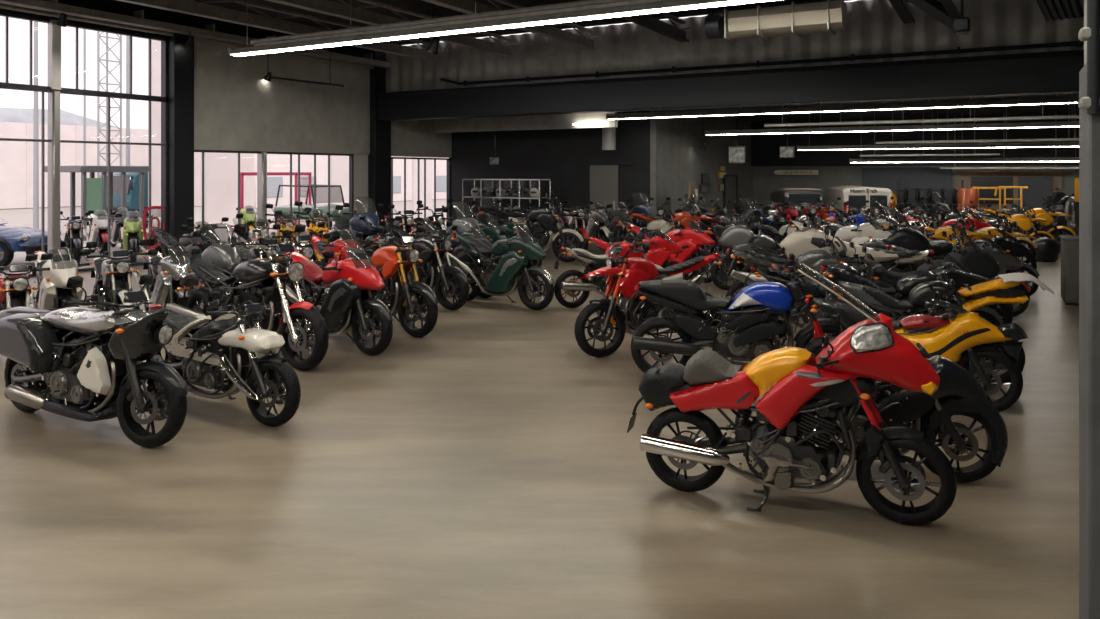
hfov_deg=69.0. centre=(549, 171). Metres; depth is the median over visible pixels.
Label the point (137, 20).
beam
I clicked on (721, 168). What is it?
framed notice
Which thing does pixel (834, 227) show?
motorcycle
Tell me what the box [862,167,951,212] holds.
trim
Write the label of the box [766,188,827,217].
utility truck
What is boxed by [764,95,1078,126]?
ceiling light
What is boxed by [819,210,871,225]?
motorcycle
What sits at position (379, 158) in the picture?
trim
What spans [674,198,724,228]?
motorcycle
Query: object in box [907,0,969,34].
strut
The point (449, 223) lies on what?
mirror
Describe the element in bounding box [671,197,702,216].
motorcycle
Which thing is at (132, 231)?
motorcycle
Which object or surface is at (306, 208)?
mirror
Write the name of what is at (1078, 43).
trim
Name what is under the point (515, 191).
helmet
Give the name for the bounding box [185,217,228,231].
motorcycle
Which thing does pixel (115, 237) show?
motorcycle
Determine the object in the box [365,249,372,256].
mirror
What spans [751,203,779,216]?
motorcycle
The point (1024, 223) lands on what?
motorcycle
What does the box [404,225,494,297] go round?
motorcycle
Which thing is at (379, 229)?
mirror
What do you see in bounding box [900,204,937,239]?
motorcycle
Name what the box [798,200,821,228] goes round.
motorcycle
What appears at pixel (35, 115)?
pole
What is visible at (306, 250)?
motorcycle
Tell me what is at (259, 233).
motorcycle
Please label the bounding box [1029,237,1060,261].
helmet
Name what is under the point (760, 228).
motorcycle
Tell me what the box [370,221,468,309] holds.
motorcycle
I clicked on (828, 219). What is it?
motorcycle
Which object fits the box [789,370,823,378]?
vent
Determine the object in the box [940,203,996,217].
motorcycle
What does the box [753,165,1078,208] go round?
wall
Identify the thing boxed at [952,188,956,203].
tyre
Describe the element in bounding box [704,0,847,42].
air duct
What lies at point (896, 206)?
motorcycle
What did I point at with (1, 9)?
lintel
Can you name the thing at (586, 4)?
cable trunking
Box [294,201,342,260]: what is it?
motorcycle
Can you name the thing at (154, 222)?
motorcycle
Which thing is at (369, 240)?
motorcycle
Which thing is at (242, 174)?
gate
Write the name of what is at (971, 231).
motorcycle
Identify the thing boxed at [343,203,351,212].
mirror
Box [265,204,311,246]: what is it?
motorcycle
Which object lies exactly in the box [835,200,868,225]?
motorcycle
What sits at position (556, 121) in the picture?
trim
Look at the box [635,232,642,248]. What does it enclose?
mirror
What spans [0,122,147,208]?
wall
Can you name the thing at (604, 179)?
door
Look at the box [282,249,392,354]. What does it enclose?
motorcycle
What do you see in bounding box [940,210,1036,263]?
motorcycle
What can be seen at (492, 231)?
motorcycle
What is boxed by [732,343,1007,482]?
motorcycle
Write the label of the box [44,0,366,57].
wall
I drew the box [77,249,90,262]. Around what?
mirror
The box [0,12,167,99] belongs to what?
window
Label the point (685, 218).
motorcycle
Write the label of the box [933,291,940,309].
mirror
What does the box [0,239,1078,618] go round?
floor
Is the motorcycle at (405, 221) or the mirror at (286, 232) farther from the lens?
the motorcycle at (405, 221)
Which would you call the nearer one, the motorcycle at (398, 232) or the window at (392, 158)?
the motorcycle at (398, 232)
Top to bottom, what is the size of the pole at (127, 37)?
8.050 m
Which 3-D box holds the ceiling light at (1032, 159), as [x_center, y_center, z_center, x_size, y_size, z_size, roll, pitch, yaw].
[14.758,-1.248,28.644,7.652,1.805,0.138,0,0,29]
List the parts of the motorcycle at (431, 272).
seat, frame, fuel tank, panel, panel, instrument panel, fork leg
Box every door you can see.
[573,162,634,210]
[723,175,737,216]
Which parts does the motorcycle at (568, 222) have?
frame, panel, fuel tank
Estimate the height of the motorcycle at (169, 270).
1.185 m
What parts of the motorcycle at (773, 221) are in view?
fuel tank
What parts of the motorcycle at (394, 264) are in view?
seat, frame, fuel tank, panel, panel, instrument panel, fork leg, fork leg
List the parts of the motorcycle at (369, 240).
seat, fuel tank, instrument panel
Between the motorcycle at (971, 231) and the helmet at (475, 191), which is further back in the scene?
the helmet at (475, 191)
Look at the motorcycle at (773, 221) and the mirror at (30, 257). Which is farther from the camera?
the motorcycle at (773, 221)
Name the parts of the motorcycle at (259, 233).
fuel tank, instrument panel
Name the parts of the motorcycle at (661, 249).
fuel tank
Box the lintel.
[0,4,166,38]
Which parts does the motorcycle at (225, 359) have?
seat, frame, fork blade, instrument panel, fork leg, fork leg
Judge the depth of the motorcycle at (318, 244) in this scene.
13.46 m
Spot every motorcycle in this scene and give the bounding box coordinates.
[0,253,52,310]
[0,274,187,447]
[23,249,90,308]
[60,210,93,263]
[81,239,149,310]
[83,212,115,253]
[106,209,135,249]
[115,213,148,262]
[132,248,200,312]
[140,224,221,276]
[143,210,160,252]
[148,287,300,426]
[165,224,328,370]
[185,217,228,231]
[185,231,243,308]
[222,210,281,248]
[233,208,256,238]
[239,230,290,313]
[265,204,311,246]
[270,222,324,297]
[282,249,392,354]
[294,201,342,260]
[308,232,363,289]
[325,225,437,336]
[328,203,383,244]
[354,215,400,250]
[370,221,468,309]
[381,204,422,245]
[389,222,440,243]
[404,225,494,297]
[414,199,452,229]
[423,207,480,238]
[444,229,554,309]
[461,199,500,225]
[475,191,583,261]
[478,221,506,257]
[480,210,541,266]
[500,203,531,223]
[546,200,592,250]
[554,225,661,307]
[573,204,610,251]
[574,232,727,357]
[582,232,688,289]
[604,204,633,242]
[609,209,679,243]
[622,221,718,282]
[624,246,847,372]
[625,197,653,238]
[625,198,717,250]
[627,263,956,524]
[644,197,669,216]
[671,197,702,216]
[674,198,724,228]
[698,206,736,246]
[700,200,730,216]
[701,202,762,234]
[708,210,759,272]
[710,214,785,290]
[717,205,770,236]
[720,229,864,309]
[731,220,824,287]
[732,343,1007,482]
[733,201,772,218]
[743,241,906,337]
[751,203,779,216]
[760,213,811,250]
[762,206,788,236]
[774,203,800,220]
[775,206,820,227]
[780,227,936,294]
[783,218,903,269]
[793,212,856,234]
[794,282,1027,411]
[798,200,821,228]
[809,197,840,219]
[814,202,847,228]
[814,257,1003,344]
[817,207,900,228]
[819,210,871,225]
[823,272,1028,382]
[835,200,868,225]
[838,215,932,260]
[848,205,899,220]
[849,200,883,219]
[852,231,1013,323]
[863,215,931,271]
[870,197,893,215]
[870,202,935,232]
[879,209,992,268]
[882,197,927,214]
[886,239,1030,316]
[891,204,941,236]
[899,213,992,239]
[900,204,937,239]
[902,197,950,226]
[902,223,971,270]
[915,208,974,226]
[920,212,1036,272]
[927,230,1039,295]
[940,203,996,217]
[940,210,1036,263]
[951,200,984,212]
[963,203,1054,247]
[969,205,1024,225]
[978,196,1075,243]
[1040,204,1066,236]
[1045,188,1068,234]
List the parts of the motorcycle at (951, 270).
seat, frame, fuel tank, instrument panel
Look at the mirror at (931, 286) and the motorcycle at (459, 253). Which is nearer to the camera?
the mirror at (931, 286)
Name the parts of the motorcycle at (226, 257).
seat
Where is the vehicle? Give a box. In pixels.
[274,184,348,229]
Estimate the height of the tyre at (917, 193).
0.600 m
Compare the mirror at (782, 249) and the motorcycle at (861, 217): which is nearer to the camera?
the mirror at (782, 249)
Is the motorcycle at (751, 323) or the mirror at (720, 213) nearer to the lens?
the motorcycle at (751, 323)
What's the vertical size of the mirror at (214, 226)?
0.212 m
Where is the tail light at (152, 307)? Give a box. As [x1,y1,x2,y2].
[149,305,160,309]
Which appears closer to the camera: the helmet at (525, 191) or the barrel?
the helmet at (525, 191)
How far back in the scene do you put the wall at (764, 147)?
31.90 m
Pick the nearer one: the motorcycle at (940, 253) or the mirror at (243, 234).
the mirror at (243, 234)
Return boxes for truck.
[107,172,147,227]
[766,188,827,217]
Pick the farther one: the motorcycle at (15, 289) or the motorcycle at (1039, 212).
the motorcycle at (1039, 212)
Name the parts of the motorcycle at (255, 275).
seat, panel, panel, frame, fuel tank, instrument panel, fork leg, fork leg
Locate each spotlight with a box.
[56,12,66,26]
[185,31,193,47]
[264,72,271,81]
[426,4,439,54]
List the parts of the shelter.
notice panel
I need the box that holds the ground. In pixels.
[0,199,445,274]
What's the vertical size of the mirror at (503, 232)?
0.218 m
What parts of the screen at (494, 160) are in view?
panel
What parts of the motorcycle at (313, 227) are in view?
instrument panel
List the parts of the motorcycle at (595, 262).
seat, panel, frame, fuel tank, panel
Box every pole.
[33,21,38,228]
[126,36,129,165]
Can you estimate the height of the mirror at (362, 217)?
0.202 m
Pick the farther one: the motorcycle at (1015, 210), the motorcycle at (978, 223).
the motorcycle at (1015, 210)
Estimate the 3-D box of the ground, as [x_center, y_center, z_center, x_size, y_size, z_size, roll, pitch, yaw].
[-37.184,2.350,43.909,72.100,0.200,120.000,0,0,29]
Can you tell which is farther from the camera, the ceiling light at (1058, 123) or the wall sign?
the wall sign
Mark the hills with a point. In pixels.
(18, 115)
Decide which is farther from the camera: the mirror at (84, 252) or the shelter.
the shelter
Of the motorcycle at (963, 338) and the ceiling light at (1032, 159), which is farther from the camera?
the ceiling light at (1032, 159)
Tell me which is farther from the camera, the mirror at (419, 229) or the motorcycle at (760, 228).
the motorcycle at (760, 228)
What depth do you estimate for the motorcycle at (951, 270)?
9.28 m
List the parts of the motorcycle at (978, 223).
fuel tank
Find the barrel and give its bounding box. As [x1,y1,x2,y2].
[958,188,978,212]
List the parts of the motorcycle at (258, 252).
seat, fuel tank, instrument panel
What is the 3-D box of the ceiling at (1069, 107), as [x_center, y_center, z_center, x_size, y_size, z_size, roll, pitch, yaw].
[8.809,-2.225,26.430,24.600,0.150,15.300,0,0,29]
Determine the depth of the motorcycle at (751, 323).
8.22 m
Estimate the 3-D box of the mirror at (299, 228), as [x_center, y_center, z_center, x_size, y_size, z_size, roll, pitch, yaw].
[-3.019,0.742,9.602,0.070,0.234,0.226,0,-3,31]
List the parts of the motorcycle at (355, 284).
seat, frame, fuel tank, instrument panel, fork leg, fork leg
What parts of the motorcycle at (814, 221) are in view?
fuel tank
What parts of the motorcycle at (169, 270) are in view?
seat, frame, fork leg, instrument panel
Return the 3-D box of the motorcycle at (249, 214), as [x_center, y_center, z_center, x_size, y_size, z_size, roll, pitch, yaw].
[-9.377,1.630,24.651,0.736,1.240,2.165,0,0,-36]
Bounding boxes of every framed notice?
[699,185,708,193]
[701,174,708,183]
[718,172,725,177]
[719,166,724,170]
[719,184,723,190]
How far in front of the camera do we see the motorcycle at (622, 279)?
9.59 m
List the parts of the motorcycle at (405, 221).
seat, fuel tank, instrument panel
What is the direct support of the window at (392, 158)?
in the wall at (236, 109)
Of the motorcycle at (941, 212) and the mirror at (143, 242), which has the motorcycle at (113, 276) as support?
the mirror at (143, 242)
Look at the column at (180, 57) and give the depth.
19.37 m
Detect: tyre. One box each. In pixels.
[903,188,907,202]
[915,188,919,203]
[927,188,931,202]
[940,188,943,202]
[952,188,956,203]
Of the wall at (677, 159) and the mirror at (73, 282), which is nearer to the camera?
the mirror at (73, 282)
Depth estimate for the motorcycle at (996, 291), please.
8.24 m
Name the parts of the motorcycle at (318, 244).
frame, seat, fuel tank, instrument panel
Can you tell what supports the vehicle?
on the ground
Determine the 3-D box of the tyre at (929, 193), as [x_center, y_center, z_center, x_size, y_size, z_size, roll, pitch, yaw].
[14.443,0.915,30.429,0.137,0.600,0.600,0,0,29]
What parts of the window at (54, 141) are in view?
steel post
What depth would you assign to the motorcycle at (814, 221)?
21.07 m
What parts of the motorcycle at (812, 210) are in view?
fuel tank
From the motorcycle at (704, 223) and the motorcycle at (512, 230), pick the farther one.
the motorcycle at (704, 223)
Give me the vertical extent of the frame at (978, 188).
1.660 m
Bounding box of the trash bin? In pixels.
[1059,235,1078,305]
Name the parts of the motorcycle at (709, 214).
fuel tank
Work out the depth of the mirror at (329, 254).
9.63 m
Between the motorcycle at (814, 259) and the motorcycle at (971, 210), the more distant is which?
the motorcycle at (971, 210)
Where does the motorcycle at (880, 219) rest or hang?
on the floor
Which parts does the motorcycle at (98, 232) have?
fork leg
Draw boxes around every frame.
[972,187,1003,209]
[994,186,1027,209]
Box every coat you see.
[891,190,896,215]
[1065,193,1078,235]
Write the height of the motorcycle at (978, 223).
1.309 m
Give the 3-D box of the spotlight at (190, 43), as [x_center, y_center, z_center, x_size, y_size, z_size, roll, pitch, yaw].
[-8.663,-3.186,19.253,0.248,0.428,0.204,0,0,29]
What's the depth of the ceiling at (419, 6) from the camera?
20.06 m
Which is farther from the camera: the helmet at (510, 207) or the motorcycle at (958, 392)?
the helmet at (510, 207)
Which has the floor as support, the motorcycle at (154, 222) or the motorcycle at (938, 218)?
the motorcycle at (938, 218)
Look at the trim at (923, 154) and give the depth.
28.08 m
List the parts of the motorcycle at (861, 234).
fuel tank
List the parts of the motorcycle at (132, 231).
fork leg, instrument panel, fork leg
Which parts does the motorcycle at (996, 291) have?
seat, frame, fuel tank, instrument panel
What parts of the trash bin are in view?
door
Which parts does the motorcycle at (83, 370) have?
pannier lid, tank trim, frame, fuel tank, instrument panel, fork leg, fork leg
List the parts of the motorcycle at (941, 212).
fuel tank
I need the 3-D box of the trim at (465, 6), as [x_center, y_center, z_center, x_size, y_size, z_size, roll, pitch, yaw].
[-5.063,-3.545,10.489,0.240,0.530,28.704,0,0,29]
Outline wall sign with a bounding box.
[774,170,817,174]
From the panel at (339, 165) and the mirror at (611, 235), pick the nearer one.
the mirror at (611, 235)
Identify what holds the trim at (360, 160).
attached to the wall at (236, 109)
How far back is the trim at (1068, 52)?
19.26 m
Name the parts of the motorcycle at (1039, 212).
seat, fuel tank, fork leg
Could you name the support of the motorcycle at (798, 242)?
on the floor
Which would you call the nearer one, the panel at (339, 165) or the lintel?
the lintel
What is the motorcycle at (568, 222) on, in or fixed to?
on the floor
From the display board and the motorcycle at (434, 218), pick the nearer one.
the motorcycle at (434, 218)
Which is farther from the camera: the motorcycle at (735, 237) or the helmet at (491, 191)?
the helmet at (491, 191)
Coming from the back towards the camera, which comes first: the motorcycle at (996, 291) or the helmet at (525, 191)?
the helmet at (525, 191)
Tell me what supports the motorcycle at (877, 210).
on the floor
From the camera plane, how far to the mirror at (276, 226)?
12.67 m
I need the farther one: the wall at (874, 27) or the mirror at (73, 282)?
the wall at (874, 27)
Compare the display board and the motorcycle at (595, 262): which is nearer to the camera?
the motorcycle at (595, 262)
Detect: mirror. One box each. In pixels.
[25,254,41,266]
[35,253,52,268]
[67,276,86,301]
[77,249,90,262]
[86,242,100,255]
[130,179,132,189]
[135,239,149,252]
[140,274,152,290]
[148,249,160,261]
[181,225,189,235]
[185,217,194,225]
[189,249,200,258]
[192,231,203,242]
[208,291,222,310]
[211,224,217,230]
[218,217,228,226]
[234,224,248,243]
[236,213,246,223]
[240,231,250,240]
[260,287,273,303]
[265,204,274,213]
[272,210,281,220]
[272,224,282,233]
[279,230,290,241]
[289,224,305,242]
[294,201,303,211]
[300,207,311,216]
[314,222,324,233]
[323,233,332,243]
[325,251,336,267]
[331,205,342,214]
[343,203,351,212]
[356,232,363,239]
[359,215,367,225]
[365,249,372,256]
[375,226,385,241]
[392,216,400,225]
[414,225,424,238]
[446,221,451,230]
[500,230,507,242]
[608,232,614,245]
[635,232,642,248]
[718,211,726,219]
[750,210,759,219]
[781,246,787,265]
[789,253,794,272]
[823,333,833,359]
[835,313,841,333]
[861,246,866,260]
[929,282,934,302]
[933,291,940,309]
[948,279,954,295]
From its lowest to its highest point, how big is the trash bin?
1.110 m
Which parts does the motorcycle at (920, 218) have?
fuel tank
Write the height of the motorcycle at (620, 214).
1.355 m
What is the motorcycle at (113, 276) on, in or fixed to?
on the floor
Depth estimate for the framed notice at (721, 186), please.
31.03 m
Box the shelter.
[45,166,148,240]
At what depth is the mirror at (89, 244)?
10.65 m
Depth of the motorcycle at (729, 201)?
26.00 m
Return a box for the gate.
[240,172,310,228]
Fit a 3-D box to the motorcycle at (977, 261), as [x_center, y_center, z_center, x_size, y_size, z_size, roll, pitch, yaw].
[4.934,1.440,10.609,2.227,1.519,0.835,0,0,15]
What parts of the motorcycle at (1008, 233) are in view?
fuel tank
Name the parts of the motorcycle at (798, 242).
frame, seat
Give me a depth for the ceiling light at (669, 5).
14.32 m
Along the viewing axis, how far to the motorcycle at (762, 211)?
25.10 m
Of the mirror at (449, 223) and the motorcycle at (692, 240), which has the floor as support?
the motorcycle at (692, 240)
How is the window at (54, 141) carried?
on the trim
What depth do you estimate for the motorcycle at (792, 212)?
25.71 m
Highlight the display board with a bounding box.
[688,181,697,204]
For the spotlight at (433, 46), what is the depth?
16.79 m
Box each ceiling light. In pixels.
[229,0,777,56]
[606,95,1078,119]
[705,99,1078,135]
[797,103,1078,150]
[849,108,1078,162]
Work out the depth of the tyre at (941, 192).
30.00 m
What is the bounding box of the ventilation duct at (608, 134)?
[602,127,615,149]
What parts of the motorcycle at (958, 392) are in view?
frame, instrument panel, fork leg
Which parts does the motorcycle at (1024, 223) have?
seat, fuel tank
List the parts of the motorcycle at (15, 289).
panel, fuel tank, frame, instrument panel, panel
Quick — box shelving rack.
[462,178,550,238]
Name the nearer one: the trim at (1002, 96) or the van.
the trim at (1002, 96)
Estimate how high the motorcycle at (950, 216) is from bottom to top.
1.239 m
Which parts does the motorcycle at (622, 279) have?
fork leg, fork leg, instrument panel, fuel tank, panel, frame, panel, seat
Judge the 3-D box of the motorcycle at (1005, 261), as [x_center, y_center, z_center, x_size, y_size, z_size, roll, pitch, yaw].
[6.188,1.593,12.277,2.124,1.215,0.720,0,0,19]
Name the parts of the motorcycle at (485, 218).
seat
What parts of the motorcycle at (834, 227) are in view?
fuel tank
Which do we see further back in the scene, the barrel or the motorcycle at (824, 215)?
the barrel
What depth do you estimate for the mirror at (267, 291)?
7.43 m
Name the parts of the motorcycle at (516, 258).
seat, frame, fuel tank, instrument panel, fork leg, fork leg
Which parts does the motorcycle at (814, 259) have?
seat, frame, panel, fuel tank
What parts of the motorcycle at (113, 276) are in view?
seat, panel, frame, fuel tank, fork leg, instrument panel, panel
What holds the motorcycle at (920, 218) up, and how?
on the floor
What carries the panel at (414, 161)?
on the ground
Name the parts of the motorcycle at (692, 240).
seat, fuel tank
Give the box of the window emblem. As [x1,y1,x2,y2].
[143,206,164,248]
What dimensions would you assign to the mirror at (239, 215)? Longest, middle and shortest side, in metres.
0.212 x 0.204 x 0.063 m
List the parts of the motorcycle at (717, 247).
seat, frame, instrument panel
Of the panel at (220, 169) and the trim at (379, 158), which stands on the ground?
the panel at (220, 169)
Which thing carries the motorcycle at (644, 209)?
on the floor
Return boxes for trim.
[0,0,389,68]
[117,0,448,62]
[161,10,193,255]
[267,0,519,56]
[286,0,574,35]
[354,154,367,215]
[367,49,390,233]
[370,49,1083,95]
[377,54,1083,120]
[422,0,599,49]
[434,112,617,132]
[440,39,1083,85]
[578,0,689,41]
[621,96,1059,113]
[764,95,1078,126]
[860,109,999,156]
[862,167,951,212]
[876,106,1078,143]
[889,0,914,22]
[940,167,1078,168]
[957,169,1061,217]
[971,177,1012,203]
[1018,177,1051,229]
[1084,0,1086,64]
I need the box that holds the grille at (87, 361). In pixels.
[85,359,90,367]
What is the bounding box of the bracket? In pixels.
[1078,0,1099,114]
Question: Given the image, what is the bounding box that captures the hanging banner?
[1075,178,1078,201]
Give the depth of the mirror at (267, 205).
16.24 m
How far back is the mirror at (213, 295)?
6.90 m
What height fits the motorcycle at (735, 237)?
1.520 m
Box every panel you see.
[148,39,160,227]
[204,152,237,228]
[330,155,348,204]
[412,157,431,214]
[573,122,607,125]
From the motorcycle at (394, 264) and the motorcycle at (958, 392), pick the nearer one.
the motorcycle at (958, 392)
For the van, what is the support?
on the floor
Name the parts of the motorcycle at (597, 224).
fork leg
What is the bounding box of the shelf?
[897,180,963,209]
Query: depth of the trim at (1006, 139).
24.70 m
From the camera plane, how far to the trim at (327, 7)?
17.99 m
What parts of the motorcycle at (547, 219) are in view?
seat, panel, frame, fuel tank, fork leg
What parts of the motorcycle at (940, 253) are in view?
fuel tank, panel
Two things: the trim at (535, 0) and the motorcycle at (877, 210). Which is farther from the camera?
the motorcycle at (877, 210)
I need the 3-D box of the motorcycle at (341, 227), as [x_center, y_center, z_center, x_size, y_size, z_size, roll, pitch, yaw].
[-4.239,1.369,17.361,0.922,1.680,2.448,0,0,-40]
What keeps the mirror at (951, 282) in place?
attached to the motorcycle at (996, 291)
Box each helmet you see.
[471,187,479,195]
[479,187,487,195]
[487,187,495,196]
[496,188,503,196]
[504,187,512,196]
[504,206,512,210]
[512,188,518,196]
[521,188,529,196]
[529,188,538,196]
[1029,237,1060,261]
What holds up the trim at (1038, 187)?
attached to the wall at (765, 180)
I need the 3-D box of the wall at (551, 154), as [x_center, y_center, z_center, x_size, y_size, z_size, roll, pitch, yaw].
[-0.209,0.050,27.436,7.900,4.700,0.200,0,0,29]
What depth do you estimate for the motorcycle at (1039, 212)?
22.11 m
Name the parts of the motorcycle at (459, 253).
fuel tank, instrument panel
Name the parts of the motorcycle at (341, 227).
seat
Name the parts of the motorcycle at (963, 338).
seat, frame, fuel tank, instrument panel, fork leg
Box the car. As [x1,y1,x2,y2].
[0,217,64,266]
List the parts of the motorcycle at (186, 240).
seat, frame, fuel tank, instrument panel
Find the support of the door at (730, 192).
in the wall at (677, 159)
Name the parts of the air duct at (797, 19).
motor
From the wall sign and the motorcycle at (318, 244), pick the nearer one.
the motorcycle at (318, 244)
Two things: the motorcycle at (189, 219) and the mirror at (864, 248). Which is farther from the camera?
the motorcycle at (189, 219)
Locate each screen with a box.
[490,136,499,164]
[728,115,745,163]
[779,113,794,157]
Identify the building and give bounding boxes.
[194,152,445,207]
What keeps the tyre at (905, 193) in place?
on the shelf
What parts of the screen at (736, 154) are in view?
panel, casing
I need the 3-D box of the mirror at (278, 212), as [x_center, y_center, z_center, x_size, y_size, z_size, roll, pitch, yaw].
[-5.243,0.844,15.371,0.204,0.212,0.063,-4,2,-40]
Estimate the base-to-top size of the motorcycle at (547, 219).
1.734 m
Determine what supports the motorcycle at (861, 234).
on the floor
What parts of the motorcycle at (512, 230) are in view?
fuel tank, panel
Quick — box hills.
[0,108,116,127]
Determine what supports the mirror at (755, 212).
on the motorcycle at (717, 247)
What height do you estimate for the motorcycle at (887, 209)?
1.392 m
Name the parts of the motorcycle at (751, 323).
chain, seat, panel, panel, frame, fuel tank, instrument panel, fork leg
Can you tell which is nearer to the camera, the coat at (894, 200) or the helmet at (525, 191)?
the helmet at (525, 191)
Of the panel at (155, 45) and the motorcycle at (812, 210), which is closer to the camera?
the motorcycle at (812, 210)
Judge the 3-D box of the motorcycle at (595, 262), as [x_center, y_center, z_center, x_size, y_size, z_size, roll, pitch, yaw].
[1.069,1.551,13.133,2.051,1.298,0.788,0,0,-30]
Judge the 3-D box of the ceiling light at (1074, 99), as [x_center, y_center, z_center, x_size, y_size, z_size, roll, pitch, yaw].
[6.796,-1.847,20.849,11.694,0.605,0.207,0,0,29]
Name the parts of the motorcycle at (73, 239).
fork leg, frame, instrument panel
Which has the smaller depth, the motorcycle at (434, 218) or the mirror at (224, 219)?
the mirror at (224, 219)
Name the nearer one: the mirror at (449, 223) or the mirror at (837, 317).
the mirror at (837, 317)
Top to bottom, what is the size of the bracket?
0.900 m
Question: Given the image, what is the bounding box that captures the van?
[823,185,892,215]
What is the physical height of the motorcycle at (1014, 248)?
1.214 m
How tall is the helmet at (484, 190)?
0.310 m
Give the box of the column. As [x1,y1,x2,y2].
[1079,63,1099,618]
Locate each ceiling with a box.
[189,0,850,44]
[684,93,1078,122]
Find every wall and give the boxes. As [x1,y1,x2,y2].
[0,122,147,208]
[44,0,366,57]
[194,36,451,157]
[386,0,1083,91]
[450,111,649,234]
[650,109,752,221]
[751,113,1078,165]
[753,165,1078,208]
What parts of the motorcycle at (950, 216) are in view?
fuel tank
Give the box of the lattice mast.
[83,29,121,177]
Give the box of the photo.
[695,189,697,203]
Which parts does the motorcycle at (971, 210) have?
fuel tank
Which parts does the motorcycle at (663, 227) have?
seat, frame, fuel tank, panel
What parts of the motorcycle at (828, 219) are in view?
fuel tank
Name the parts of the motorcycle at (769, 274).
seat, frame, fuel tank, panel, instrument panel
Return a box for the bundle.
[1036,0,1083,21]
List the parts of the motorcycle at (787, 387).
pillion seat, seat, panel, chain, fairing trim, frame, fuel tank, fork leg, fork leg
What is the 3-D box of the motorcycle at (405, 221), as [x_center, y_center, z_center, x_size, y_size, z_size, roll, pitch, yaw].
[-3.716,1.486,19.512,0.869,1.428,2.322,0,0,-39]
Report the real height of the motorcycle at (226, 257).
1.445 m
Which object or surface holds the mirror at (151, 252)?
attached to the motorcycle at (169, 270)
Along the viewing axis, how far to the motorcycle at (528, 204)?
21.24 m
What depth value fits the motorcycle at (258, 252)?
12.30 m
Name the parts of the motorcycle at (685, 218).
seat, frame, fuel tank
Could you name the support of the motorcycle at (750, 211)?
on the floor
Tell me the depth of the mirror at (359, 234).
13.68 m
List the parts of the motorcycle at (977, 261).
seat, fuel tank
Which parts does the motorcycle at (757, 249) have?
seat, frame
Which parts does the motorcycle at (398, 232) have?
seat, instrument panel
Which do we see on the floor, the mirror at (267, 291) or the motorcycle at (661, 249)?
the motorcycle at (661, 249)
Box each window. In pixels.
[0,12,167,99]
[0,85,167,276]
[194,150,353,241]
[391,157,449,227]
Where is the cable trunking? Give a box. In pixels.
[250,0,666,46]
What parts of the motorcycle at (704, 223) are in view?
seat, fuel tank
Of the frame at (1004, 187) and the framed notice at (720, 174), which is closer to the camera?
the frame at (1004, 187)
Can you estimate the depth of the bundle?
13.02 m
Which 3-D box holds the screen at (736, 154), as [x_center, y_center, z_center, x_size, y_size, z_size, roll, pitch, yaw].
[6.446,-1.213,27.583,0.620,1.874,0.080,0,0,29]
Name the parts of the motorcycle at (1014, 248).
fuel tank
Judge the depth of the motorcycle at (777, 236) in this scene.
17.85 m
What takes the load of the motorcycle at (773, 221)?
on the floor
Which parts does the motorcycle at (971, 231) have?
seat, fuel tank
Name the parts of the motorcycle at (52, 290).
seat, frame, fork leg, instrument panel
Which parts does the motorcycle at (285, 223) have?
instrument panel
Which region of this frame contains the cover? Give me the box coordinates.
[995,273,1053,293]
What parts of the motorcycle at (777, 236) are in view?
seat, frame, fuel tank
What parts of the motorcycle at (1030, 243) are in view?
fuel tank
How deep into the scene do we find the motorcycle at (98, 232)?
21.21 m
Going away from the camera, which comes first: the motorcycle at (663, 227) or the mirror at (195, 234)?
the mirror at (195, 234)
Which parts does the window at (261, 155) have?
steel post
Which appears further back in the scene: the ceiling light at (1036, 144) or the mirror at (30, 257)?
the ceiling light at (1036, 144)
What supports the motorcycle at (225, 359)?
on the floor
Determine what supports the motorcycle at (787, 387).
on the floor
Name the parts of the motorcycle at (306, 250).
fork leg, instrument panel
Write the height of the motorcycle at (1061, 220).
1.520 m
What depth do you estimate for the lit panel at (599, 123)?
24.20 m
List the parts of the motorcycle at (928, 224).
fuel tank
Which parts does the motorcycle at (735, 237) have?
fork leg, fuel tank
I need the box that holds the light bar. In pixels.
[264,76,343,86]
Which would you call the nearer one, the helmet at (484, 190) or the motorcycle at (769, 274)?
the motorcycle at (769, 274)
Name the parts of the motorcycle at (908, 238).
fuel tank, fork leg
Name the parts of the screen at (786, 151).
panel, casing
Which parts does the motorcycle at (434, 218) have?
seat, fuel tank, instrument panel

